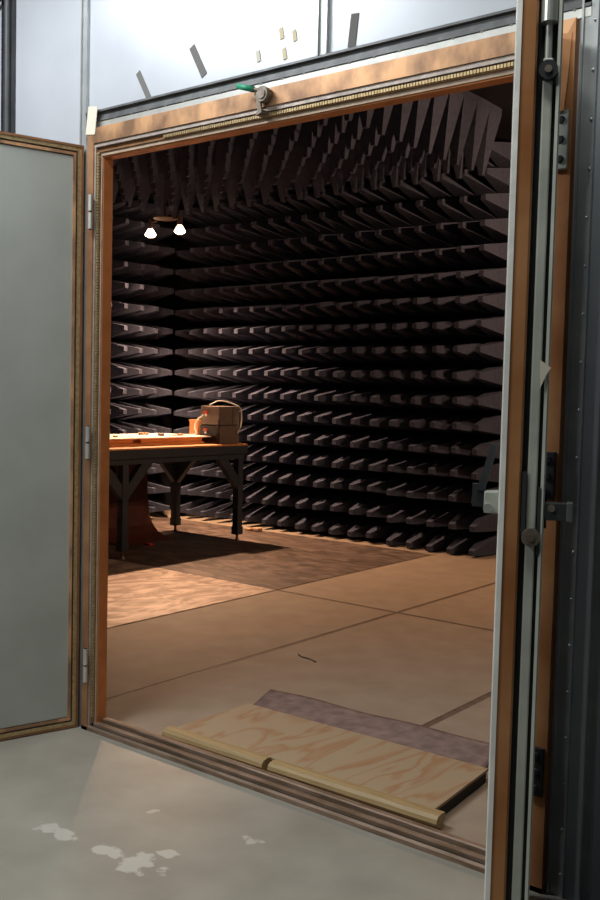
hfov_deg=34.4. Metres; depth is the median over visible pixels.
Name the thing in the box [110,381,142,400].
pyramid
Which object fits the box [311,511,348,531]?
pyramid
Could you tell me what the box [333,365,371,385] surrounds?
pyramid
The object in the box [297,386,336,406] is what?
pyramid
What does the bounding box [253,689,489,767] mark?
strip
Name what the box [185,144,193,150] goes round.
pyramid
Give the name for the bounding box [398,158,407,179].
pyramid
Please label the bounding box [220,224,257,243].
pyramid
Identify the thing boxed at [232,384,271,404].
pyramid
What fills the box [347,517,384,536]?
pyramid
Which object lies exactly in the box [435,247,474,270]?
pyramid
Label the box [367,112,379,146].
pyramid
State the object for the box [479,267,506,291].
pyramid
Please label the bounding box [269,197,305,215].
pyramid
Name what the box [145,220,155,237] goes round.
bulb
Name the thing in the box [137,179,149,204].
pyramid
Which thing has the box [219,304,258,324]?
pyramid
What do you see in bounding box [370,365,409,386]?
pyramid
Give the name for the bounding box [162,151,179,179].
pyramid
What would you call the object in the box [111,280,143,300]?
pyramid
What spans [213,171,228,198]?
pyramid
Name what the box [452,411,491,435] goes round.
pyramid
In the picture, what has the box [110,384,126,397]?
pyramid
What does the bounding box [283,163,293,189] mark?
pyramid
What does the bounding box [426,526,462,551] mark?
pyramid
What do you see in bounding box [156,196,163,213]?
pyramid
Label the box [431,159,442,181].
pyramid
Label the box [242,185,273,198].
pyramid
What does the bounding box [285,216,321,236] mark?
pyramid
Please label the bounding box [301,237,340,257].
pyramid
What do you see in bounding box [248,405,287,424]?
pyramid
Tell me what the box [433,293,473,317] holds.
pyramid
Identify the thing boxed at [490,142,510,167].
pyramid
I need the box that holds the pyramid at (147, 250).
[119,244,158,261]
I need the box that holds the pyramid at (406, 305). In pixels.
[393,295,431,318]
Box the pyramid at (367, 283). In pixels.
[355,275,393,297]
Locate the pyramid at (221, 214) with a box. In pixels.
[206,206,242,223]
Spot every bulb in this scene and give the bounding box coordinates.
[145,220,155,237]
[174,216,184,233]
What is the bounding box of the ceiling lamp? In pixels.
[145,181,184,237]
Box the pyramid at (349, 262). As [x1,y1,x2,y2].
[336,255,376,276]
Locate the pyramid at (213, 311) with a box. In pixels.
[204,305,245,324]
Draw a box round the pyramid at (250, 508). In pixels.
[230,503,266,519]
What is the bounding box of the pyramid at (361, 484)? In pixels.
[349,472,388,493]
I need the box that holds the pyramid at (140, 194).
[137,170,148,198]
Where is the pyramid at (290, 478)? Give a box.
[278,466,317,486]
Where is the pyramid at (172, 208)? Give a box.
[167,187,180,211]
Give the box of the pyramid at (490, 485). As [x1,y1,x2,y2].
[471,482,498,502]
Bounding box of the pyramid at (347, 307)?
[336,298,374,320]
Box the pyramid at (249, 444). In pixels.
[230,442,255,461]
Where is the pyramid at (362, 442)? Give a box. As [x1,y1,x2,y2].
[350,430,388,451]
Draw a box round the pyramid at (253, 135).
[249,132,257,139]
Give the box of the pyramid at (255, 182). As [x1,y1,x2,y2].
[248,155,259,187]
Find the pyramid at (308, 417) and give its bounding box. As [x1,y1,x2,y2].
[297,406,336,427]
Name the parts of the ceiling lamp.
ring plate, stem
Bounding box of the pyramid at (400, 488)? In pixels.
[386,475,425,496]
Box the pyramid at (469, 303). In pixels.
[455,292,494,316]
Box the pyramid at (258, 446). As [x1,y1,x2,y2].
[243,443,270,462]
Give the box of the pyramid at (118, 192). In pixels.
[116,188,135,195]
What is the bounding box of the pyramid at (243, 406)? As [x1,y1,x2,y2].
[236,404,256,423]
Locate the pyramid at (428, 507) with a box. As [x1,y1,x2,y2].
[406,499,445,523]
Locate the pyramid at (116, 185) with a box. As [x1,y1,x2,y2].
[113,180,117,202]
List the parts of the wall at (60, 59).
panel, panel, panel, panel, panel, panel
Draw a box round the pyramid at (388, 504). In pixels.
[367,495,406,517]
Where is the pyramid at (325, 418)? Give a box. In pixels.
[314,407,353,428]
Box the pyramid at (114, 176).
[113,173,115,191]
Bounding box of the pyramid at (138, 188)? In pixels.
[135,164,147,191]
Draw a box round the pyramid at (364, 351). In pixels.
[352,342,395,364]
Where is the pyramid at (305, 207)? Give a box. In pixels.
[286,194,320,214]
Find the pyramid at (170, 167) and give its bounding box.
[163,147,179,171]
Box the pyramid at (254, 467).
[243,462,269,479]
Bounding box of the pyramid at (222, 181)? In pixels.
[214,156,231,185]
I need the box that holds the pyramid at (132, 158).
[129,155,136,161]
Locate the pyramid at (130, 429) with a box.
[110,420,141,433]
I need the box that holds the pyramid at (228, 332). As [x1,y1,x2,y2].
[219,324,257,343]
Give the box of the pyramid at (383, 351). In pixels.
[371,342,414,364]
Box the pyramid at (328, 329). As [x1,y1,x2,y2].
[317,321,358,342]
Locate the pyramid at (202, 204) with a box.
[196,183,211,207]
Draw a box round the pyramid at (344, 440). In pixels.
[332,429,370,450]
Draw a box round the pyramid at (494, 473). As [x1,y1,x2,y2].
[471,459,499,482]
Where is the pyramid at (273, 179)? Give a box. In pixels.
[267,156,277,184]
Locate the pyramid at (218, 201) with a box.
[211,177,222,204]
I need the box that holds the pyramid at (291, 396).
[280,385,318,405]
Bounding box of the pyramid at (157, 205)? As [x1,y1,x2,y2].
[150,184,164,207]
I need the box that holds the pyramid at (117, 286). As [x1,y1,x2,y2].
[111,280,127,294]
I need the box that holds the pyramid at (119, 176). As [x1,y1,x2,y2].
[115,157,127,180]
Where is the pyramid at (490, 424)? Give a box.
[474,412,501,435]
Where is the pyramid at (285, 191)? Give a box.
[279,170,289,195]
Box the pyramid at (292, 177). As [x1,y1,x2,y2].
[286,154,296,182]
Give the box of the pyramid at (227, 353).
[218,344,258,363]
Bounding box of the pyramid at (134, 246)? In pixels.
[112,240,144,259]
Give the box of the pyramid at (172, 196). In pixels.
[164,174,180,199]
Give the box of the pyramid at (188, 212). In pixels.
[180,190,195,214]
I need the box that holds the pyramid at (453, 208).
[437,198,476,221]
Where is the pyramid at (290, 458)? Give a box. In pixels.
[279,446,319,466]
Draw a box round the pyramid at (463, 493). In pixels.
[448,480,487,502]
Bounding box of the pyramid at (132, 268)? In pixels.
[112,262,144,279]
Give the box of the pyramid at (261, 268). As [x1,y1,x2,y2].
[250,263,291,282]
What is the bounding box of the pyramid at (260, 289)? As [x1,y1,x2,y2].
[250,282,289,302]
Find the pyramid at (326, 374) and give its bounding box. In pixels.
[315,365,354,385]
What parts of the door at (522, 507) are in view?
lever, handle, panel, guide plate, bolt rod, handle, handle plate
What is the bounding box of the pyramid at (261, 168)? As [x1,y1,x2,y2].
[253,141,268,172]
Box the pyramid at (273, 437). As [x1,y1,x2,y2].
[264,425,302,445]
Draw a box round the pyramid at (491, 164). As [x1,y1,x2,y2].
[474,157,497,169]
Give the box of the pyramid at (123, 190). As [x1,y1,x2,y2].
[120,167,131,194]
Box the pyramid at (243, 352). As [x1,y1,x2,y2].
[233,344,272,363]
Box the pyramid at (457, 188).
[439,173,476,198]
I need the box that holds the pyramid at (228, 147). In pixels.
[222,136,235,153]
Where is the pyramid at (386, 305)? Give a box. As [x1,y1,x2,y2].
[373,296,412,319]
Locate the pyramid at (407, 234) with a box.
[394,227,434,249]
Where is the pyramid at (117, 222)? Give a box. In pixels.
[112,217,128,231]
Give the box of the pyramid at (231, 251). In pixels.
[220,245,258,263]
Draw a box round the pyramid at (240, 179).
[232,153,244,183]
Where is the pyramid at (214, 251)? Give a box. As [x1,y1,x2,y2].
[205,246,245,265]
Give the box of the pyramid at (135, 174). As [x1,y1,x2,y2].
[128,154,144,177]
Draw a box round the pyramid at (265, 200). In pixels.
[260,180,269,204]
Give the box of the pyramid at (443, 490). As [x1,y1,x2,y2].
[427,478,466,500]
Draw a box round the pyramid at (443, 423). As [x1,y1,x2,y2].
[430,411,470,434]
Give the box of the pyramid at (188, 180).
[180,155,197,184]
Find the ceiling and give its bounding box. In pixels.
[469,82,513,128]
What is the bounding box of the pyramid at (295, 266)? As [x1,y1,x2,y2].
[283,259,324,280]
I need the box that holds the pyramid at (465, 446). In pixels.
[451,435,489,458]
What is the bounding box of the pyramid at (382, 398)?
[370,387,410,408]
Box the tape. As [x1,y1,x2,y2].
[540,360,550,386]
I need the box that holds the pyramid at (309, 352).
[298,343,337,363]
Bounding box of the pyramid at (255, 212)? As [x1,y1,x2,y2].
[237,201,271,220]
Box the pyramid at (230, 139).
[226,136,234,142]
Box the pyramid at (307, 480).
[296,468,334,488]
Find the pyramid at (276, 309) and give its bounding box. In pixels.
[265,302,306,322]
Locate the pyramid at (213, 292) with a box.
[204,285,244,304]
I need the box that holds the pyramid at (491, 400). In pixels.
[473,389,501,412]
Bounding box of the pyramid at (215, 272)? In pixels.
[204,266,244,285]
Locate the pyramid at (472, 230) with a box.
[458,221,496,244]
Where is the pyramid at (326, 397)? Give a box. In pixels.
[314,386,355,407]
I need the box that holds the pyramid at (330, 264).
[318,257,358,277]
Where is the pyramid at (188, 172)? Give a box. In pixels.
[179,147,197,176]
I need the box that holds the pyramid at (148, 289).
[117,281,158,301]
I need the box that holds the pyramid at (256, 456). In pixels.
[247,444,286,464]
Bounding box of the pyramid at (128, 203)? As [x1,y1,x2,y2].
[125,181,134,206]
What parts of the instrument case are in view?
panel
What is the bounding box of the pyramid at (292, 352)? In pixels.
[282,343,322,363]
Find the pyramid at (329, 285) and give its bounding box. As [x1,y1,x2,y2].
[317,277,357,299]
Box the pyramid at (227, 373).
[217,365,255,383]
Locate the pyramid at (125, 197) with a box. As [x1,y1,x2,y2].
[122,176,133,200]
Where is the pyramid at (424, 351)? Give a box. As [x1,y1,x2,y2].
[411,341,453,364]
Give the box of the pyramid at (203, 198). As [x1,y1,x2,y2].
[196,175,212,201]
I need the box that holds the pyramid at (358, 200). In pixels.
[339,188,375,207]
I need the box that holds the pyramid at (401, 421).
[389,409,428,431]
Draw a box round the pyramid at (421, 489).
[406,477,446,499]
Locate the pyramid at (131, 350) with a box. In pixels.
[111,341,142,360]
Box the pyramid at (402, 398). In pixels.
[390,387,430,409]
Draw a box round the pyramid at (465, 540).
[446,529,483,553]
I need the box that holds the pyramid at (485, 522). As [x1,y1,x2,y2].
[469,511,497,531]
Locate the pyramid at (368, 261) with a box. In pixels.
[355,254,395,275]
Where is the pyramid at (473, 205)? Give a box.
[459,196,497,220]
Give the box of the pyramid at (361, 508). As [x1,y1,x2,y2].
[349,493,387,514]
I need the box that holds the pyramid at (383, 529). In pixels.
[366,518,402,538]
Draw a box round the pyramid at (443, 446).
[430,434,468,456]
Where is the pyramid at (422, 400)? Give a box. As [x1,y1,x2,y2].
[410,388,449,410]
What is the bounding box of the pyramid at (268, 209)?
[253,199,287,217]
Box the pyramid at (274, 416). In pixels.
[264,405,302,425]
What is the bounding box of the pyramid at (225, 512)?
[215,501,249,517]
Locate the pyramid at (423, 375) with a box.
[411,365,450,387]
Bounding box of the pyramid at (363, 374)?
[351,365,391,386]
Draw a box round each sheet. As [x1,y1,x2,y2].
[107,558,274,627]
[108,464,173,545]
[108,517,431,589]
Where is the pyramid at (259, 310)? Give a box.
[250,302,290,323]
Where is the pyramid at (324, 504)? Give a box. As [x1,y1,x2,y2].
[312,490,352,510]
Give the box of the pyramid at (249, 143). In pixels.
[243,133,254,149]
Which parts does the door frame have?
sill, sill, sill, hinge plate, hinge plate, hinge plate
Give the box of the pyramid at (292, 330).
[281,322,321,342]
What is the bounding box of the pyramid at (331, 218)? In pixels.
[319,212,356,233]
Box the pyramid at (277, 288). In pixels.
[266,281,307,301]
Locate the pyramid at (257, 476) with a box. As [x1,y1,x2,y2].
[246,464,285,483]
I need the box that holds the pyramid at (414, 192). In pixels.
[398,180,433,202]
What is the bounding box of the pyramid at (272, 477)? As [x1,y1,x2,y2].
[262,465,301,485]
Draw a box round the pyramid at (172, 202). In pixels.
[167,180,180,205]
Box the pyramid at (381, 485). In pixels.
[367,474,407,493]
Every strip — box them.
[86,106,97,134]
[136,70,150,97]
[189,44,206,77]
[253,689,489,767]
[348,13,358,47]
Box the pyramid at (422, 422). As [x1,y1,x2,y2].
[409,410,448,433]
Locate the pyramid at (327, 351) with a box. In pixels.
[317,343,354,363]
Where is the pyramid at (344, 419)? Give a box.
[332,408,372,429]
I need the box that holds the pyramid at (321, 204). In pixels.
[303,193,339,211]
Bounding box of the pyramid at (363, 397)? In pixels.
[351,386,390,408]
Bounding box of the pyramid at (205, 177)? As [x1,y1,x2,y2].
[197,152,215,181]
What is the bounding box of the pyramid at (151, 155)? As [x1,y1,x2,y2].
[147,152,155,158]
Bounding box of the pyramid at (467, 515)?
[448,503,483,528]
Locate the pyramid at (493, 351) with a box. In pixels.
[475,340,503,364]
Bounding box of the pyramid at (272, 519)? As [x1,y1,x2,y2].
[262,506,297,524]
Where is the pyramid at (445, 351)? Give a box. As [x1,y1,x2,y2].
[432,341,473,364]
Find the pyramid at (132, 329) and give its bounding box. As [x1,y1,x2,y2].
[111,320,142,340]
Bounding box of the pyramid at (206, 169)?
[197,143,216,173]
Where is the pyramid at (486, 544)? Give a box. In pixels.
[468,531,496,555]
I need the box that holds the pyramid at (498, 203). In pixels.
[481,193,509,218]
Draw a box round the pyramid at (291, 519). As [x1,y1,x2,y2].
[277,509,314,526]
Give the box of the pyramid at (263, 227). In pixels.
[251,221,288,239]
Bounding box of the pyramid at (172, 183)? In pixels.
[163,157,180,186]
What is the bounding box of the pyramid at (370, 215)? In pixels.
[356,207,394,229]
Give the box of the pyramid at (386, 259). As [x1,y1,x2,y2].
[374,251,414,274]
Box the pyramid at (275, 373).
[264,365,303,384]
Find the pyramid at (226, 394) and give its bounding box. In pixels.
[218,384,257,403]
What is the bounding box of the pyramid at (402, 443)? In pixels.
[387,432,428,454]
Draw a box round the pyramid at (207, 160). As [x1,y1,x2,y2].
[199,140,216,165]
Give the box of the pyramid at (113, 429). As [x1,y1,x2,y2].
[110,424,126,433]
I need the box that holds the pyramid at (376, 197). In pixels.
[358,185,394,205]
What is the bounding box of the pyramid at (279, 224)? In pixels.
[268,218,305,237]
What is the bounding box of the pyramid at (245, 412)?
[239,404,271,424]
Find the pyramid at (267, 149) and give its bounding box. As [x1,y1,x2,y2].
[259,130,272,155]
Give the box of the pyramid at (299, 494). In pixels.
[278,486,317,506]
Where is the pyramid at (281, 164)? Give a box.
[273,138,285,169]
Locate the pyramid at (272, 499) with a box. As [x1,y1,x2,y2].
[262,485,302,504]
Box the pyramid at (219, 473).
[216,461,255,480]
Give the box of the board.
[110,433,210,446]
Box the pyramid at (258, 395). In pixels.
[248,385,287,404]
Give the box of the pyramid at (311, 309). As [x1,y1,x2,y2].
[300,300,339,321]
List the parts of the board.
frame, plate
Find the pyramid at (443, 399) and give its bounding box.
[430,388,470,410]
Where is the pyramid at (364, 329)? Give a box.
[353,320,393,341]
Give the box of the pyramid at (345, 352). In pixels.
[334,342,376,364]
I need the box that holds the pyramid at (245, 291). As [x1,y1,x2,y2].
[235,283,274,303]
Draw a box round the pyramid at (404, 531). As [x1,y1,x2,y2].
[386,522,422,545]
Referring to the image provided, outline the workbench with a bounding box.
[109,443,247,558]
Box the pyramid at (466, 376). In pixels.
[452,365,492,388]
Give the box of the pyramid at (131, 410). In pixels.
[110,401,141,419]
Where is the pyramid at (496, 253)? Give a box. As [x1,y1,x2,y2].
[479,243,507,267]
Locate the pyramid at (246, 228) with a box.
[236,223,272,241]
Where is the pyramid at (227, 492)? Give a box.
[215,480,255,498]
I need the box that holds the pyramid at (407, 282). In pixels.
[394,272,432,295]
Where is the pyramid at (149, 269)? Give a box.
[117,262,158,282]
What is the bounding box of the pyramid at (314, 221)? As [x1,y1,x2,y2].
[301,214,340,234]
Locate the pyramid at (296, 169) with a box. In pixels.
[289,146,300,174]
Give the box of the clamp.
[236,83,272,117]
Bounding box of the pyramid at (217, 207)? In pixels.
[210,185,220,210]
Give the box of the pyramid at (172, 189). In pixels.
[164,166,180,193]
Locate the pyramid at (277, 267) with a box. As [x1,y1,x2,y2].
[266,261,307,281]
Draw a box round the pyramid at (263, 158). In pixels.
[255,131,267,164]
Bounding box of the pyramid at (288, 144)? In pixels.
[280,126,293,151]
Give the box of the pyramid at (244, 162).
[235,136,251,167]
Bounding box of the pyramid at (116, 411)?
[110,404,126,417]
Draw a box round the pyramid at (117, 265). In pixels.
[112,259,127,272]
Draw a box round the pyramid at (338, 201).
[321,189,355,210]
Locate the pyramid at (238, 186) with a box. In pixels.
[231,161,242,190]
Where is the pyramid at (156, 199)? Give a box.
[149,177,164,202]
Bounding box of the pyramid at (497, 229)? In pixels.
[480,218,508,242]
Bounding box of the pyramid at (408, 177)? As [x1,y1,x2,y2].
[389,172,411,179]
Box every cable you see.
[168,414,202,435]
[209,400,241,433]
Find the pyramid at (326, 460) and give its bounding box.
[313,449,352,469]
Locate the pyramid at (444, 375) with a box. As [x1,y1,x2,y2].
[431,365,470,387]
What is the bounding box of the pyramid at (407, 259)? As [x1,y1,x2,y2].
[393,251,433,272]
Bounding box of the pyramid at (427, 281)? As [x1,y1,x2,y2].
[414,271,452,294]
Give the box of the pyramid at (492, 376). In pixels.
[475,365,502,388]
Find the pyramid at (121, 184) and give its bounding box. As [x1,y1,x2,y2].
[117,159,129,187]
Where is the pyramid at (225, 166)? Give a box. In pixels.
[216,139,235,170]
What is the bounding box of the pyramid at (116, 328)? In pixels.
[111,322,127,335]
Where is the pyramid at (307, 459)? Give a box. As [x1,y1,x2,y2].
[296,447,335,468]
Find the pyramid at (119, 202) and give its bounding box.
[113,196,124,210]
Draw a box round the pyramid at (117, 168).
[113,158,123,173]
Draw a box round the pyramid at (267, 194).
[262,175,271,198]
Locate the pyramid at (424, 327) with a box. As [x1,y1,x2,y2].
[412,318,451,340]
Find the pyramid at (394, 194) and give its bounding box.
[377,182,414,203]
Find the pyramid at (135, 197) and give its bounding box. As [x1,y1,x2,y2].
[133,191,151,200]
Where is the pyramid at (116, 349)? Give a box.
[111,343,126,355]
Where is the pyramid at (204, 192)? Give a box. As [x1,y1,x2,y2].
[197,168,212,195]
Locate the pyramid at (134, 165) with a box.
[129,154,141,170]
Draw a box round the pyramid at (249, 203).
[242,180,253,206]
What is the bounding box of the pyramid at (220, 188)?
[213,164,230,192]
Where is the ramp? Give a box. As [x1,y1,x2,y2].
[178,703,487,813]
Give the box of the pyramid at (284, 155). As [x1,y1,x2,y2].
[276,127,288,160]
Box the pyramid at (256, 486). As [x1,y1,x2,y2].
[230,482,270,500]
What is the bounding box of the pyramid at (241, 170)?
[234,143,246,175]
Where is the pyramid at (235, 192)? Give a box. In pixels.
[229,168,239,196]
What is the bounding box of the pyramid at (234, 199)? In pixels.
[228,179,239,202]
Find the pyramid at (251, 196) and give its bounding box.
[244,171,255,200]
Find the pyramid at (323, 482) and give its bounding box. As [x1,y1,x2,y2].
[313,469,352,490]
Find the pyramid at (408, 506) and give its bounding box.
[386,497,425,522]
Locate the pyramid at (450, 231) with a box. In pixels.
[436,222,475,246]
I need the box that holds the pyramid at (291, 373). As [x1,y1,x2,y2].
[281,365,321,385]
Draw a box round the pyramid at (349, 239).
[337,233,375,254]
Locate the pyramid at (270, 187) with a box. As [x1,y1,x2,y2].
[264,166,274,191]
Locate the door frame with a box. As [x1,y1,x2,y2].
[81,17,579,893]
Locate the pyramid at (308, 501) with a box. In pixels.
[295,488,335,508]
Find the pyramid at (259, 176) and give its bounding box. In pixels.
[251,149,263,180]
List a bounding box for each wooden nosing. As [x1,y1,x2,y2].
[162,726,270,770]
[267,759,444,828]
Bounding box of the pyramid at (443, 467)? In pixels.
[428,456,468,479]
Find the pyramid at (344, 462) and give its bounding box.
[332,450,370,471]
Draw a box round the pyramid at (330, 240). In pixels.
[318,234,358,255]
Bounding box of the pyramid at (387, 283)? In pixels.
[374,274,413,296]
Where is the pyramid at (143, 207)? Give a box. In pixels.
[140,185,150,209]
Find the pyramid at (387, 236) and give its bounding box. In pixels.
[375,229,414,251]
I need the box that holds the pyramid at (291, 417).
[280,406,320,426]
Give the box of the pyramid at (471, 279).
[456,268,495,292]
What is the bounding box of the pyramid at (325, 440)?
[314,428,352,449]
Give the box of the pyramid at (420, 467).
[407,455,446,477]
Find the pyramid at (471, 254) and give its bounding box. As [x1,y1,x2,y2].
[456,245,496,268]
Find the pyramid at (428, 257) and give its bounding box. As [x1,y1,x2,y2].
[414,247,454,271]
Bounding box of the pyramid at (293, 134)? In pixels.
[287,124,301,141]
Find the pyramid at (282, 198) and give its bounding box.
[277,177,286,202]
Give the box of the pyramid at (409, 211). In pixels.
[395,203,434,225]
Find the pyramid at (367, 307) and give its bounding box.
[353,297,395,319]
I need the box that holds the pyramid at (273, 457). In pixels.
[262,445,302,465]
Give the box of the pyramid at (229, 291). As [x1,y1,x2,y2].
[219,284,259,304]
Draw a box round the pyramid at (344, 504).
[330,491,369,512]
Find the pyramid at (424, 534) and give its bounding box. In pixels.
[406,524,441,547]
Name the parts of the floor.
panel, panel, panel, panel, panel, panel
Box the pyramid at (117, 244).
[112,239,128,252]
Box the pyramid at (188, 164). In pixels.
[181,143,197,168]
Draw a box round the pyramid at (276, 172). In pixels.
[269,148,280,177]
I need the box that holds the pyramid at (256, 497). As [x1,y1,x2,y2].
[246,483,285,502]
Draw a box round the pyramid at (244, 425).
[239,423,255,442]
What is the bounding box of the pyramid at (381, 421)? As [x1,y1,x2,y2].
[369,409,410,431]
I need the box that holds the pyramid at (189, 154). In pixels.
[183,144,196,160]
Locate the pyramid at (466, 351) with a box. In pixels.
[453,341,494,364]
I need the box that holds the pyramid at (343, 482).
[330,471,369,492]
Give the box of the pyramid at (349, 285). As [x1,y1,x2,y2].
[335,276,375,298]
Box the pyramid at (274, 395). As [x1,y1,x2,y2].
[264,385,304,405]
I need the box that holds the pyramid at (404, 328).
[392,318,432,341]
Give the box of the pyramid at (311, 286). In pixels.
[301,279,340,300]
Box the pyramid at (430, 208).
[416,200,453,224]
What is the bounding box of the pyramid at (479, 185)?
[462,169,497,195]
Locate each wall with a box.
[0,0,599,899]
[122,200,180,508]
[177,127,511,502]
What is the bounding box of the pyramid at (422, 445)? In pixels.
[409,433,447,455]
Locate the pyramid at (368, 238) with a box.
[355,230,395,252]
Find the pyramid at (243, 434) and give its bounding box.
[239,424,270,443]
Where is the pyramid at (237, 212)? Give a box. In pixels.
[221,203,257,222]
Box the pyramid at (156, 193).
[148,169,164,196]
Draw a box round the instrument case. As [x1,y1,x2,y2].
[200,406,238,443]
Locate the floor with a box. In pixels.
[0,509,570,899]
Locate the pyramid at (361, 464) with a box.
[350,451,389,472]
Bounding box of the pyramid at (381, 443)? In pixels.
[369,431,407,452]
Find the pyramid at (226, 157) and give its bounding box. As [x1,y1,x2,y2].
[218,139,230,162]
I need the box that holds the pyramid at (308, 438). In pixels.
[296,427,335,447]
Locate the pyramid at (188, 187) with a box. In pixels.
[180,164,197,190]
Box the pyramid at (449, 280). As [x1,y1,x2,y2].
[434,270,473,293]
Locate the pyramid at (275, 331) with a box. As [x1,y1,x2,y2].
[266,323,308,343]
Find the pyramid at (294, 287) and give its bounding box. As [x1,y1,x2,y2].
[283,280,323,301]
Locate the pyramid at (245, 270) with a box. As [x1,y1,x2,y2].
[234,264,275,283]
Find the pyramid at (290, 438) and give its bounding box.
[279,426,318,446]
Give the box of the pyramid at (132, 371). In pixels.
[110,361,141,380]
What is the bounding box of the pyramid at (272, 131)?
[269,128,277,134]
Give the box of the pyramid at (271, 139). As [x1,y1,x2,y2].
[265,128,278,145]
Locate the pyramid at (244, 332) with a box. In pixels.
[234,324,273,343]
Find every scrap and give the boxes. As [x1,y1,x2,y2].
[253,527,261,531]
[256,50,260,62]
[279,27,283,39]
[282,47,286,59]
[292,29,296,41]
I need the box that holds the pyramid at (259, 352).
[249,344,287,363]
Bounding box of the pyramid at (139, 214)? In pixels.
[123,203,155,220]
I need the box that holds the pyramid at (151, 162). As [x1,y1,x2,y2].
[146,151,158,167]
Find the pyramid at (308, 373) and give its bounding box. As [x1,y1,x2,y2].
[298,365,337,385]
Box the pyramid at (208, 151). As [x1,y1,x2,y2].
[202,140,215,156]
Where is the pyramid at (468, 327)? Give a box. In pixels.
[454,316,494,340]
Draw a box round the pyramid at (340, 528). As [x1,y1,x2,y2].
[329,514,366,534]
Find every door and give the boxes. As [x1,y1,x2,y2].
[0,131,92,740]
[472,0,572,899]
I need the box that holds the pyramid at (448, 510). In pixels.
[426,501,466,526]
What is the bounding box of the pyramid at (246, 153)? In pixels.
[238,135,251,158]
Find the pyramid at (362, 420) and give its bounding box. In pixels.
[351,408,390,430]
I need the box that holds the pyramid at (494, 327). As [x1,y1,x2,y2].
[476,316,504,339]
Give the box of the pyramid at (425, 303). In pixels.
[413,294,453,317]
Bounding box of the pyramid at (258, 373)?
[248,365,287,384]
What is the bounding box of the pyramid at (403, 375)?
[390,365,429,386]
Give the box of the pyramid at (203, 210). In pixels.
[196,189,210,212]
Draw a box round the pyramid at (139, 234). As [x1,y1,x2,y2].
[120,223,159,240]
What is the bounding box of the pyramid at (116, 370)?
[110,364,126,377]
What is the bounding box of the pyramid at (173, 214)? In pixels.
[170,192,180,216]
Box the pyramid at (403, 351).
[391,342,433,364]
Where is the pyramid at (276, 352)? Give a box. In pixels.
[265,344,303,363]
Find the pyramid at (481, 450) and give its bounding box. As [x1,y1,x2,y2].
[472,436,500,459]
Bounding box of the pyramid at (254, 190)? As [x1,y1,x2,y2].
[246,166,260,194]
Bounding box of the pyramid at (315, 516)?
[295,510,332,529]
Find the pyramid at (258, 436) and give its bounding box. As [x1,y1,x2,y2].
[247,425,287,444]
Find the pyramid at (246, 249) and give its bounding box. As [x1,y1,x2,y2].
[236,243,274,262]
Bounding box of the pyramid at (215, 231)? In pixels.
[206,226,243,245]
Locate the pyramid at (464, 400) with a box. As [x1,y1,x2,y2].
[452,388,490,411]
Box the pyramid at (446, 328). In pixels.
[432,317,472,340]
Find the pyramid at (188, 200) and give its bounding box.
[180,179,196,203]
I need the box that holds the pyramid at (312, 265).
[301,258,340,278]
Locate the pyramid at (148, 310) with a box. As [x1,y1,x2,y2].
[117,301,158,321]
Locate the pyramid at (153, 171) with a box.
[146,150,162,175]
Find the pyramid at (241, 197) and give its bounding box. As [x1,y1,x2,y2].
[226,188,256,200]
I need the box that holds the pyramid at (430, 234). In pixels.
[414,225,454,248]
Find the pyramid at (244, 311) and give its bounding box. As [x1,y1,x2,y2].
[234,303,275,323]
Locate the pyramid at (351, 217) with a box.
[338,210,375,230]
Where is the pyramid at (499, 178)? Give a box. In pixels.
[484,168,509,192]
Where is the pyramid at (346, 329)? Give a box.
[335,320,374,342]
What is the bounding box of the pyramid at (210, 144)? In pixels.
[206,140,214,147]
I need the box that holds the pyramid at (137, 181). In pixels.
[133,155,145,185]
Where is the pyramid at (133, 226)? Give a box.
[112,220,144,238]
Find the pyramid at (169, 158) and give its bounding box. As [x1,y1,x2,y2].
[163,147,176,163]
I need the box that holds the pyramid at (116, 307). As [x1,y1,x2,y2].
[111,301,127,314]
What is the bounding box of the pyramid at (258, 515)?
[245,505,281,521]
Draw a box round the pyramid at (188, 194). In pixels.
[180,171,196,197]
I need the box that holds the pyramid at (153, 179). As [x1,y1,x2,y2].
[145,154,162,182]
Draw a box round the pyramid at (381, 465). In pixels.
[368,452,408,474]
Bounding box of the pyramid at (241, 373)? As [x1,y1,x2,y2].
[233,365,272,384]
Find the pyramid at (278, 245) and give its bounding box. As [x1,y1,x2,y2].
[268,239,306,259]
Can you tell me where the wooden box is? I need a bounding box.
[189,419,201,434]
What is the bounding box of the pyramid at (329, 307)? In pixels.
[317,299,357,320]
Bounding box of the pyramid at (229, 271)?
[220,266,259,284]
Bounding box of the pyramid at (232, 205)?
[226,183,235,208]
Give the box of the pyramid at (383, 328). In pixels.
[371,319,412,341]
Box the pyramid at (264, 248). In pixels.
[251,242,289,261]
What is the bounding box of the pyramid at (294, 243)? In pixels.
[284,238,323,258]
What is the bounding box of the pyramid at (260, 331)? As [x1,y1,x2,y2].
[250,323,289,343]
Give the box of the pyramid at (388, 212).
[376,205,413,227]
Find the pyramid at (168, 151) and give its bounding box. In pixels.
[165,148,173,154]
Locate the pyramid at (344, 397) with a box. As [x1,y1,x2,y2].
[333,386,373,407]
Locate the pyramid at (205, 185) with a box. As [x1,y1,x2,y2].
[197,161,214,188]
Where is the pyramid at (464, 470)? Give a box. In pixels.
[450,457,485,480]
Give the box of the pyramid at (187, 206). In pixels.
[180,184,195,209]
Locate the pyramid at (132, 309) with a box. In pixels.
[111,300,143,320]
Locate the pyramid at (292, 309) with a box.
[282,301,322,321]
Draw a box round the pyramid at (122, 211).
[112,200,140,217]
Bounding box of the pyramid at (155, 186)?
[151,160,163,189]
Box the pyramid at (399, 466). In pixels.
[388,453,426,476]
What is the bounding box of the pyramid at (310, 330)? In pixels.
[299,321,339,342]
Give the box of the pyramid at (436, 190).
[419,176,455,199]
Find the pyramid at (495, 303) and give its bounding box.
[478,292,505,315]
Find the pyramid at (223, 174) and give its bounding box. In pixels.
[215,147,233,178]

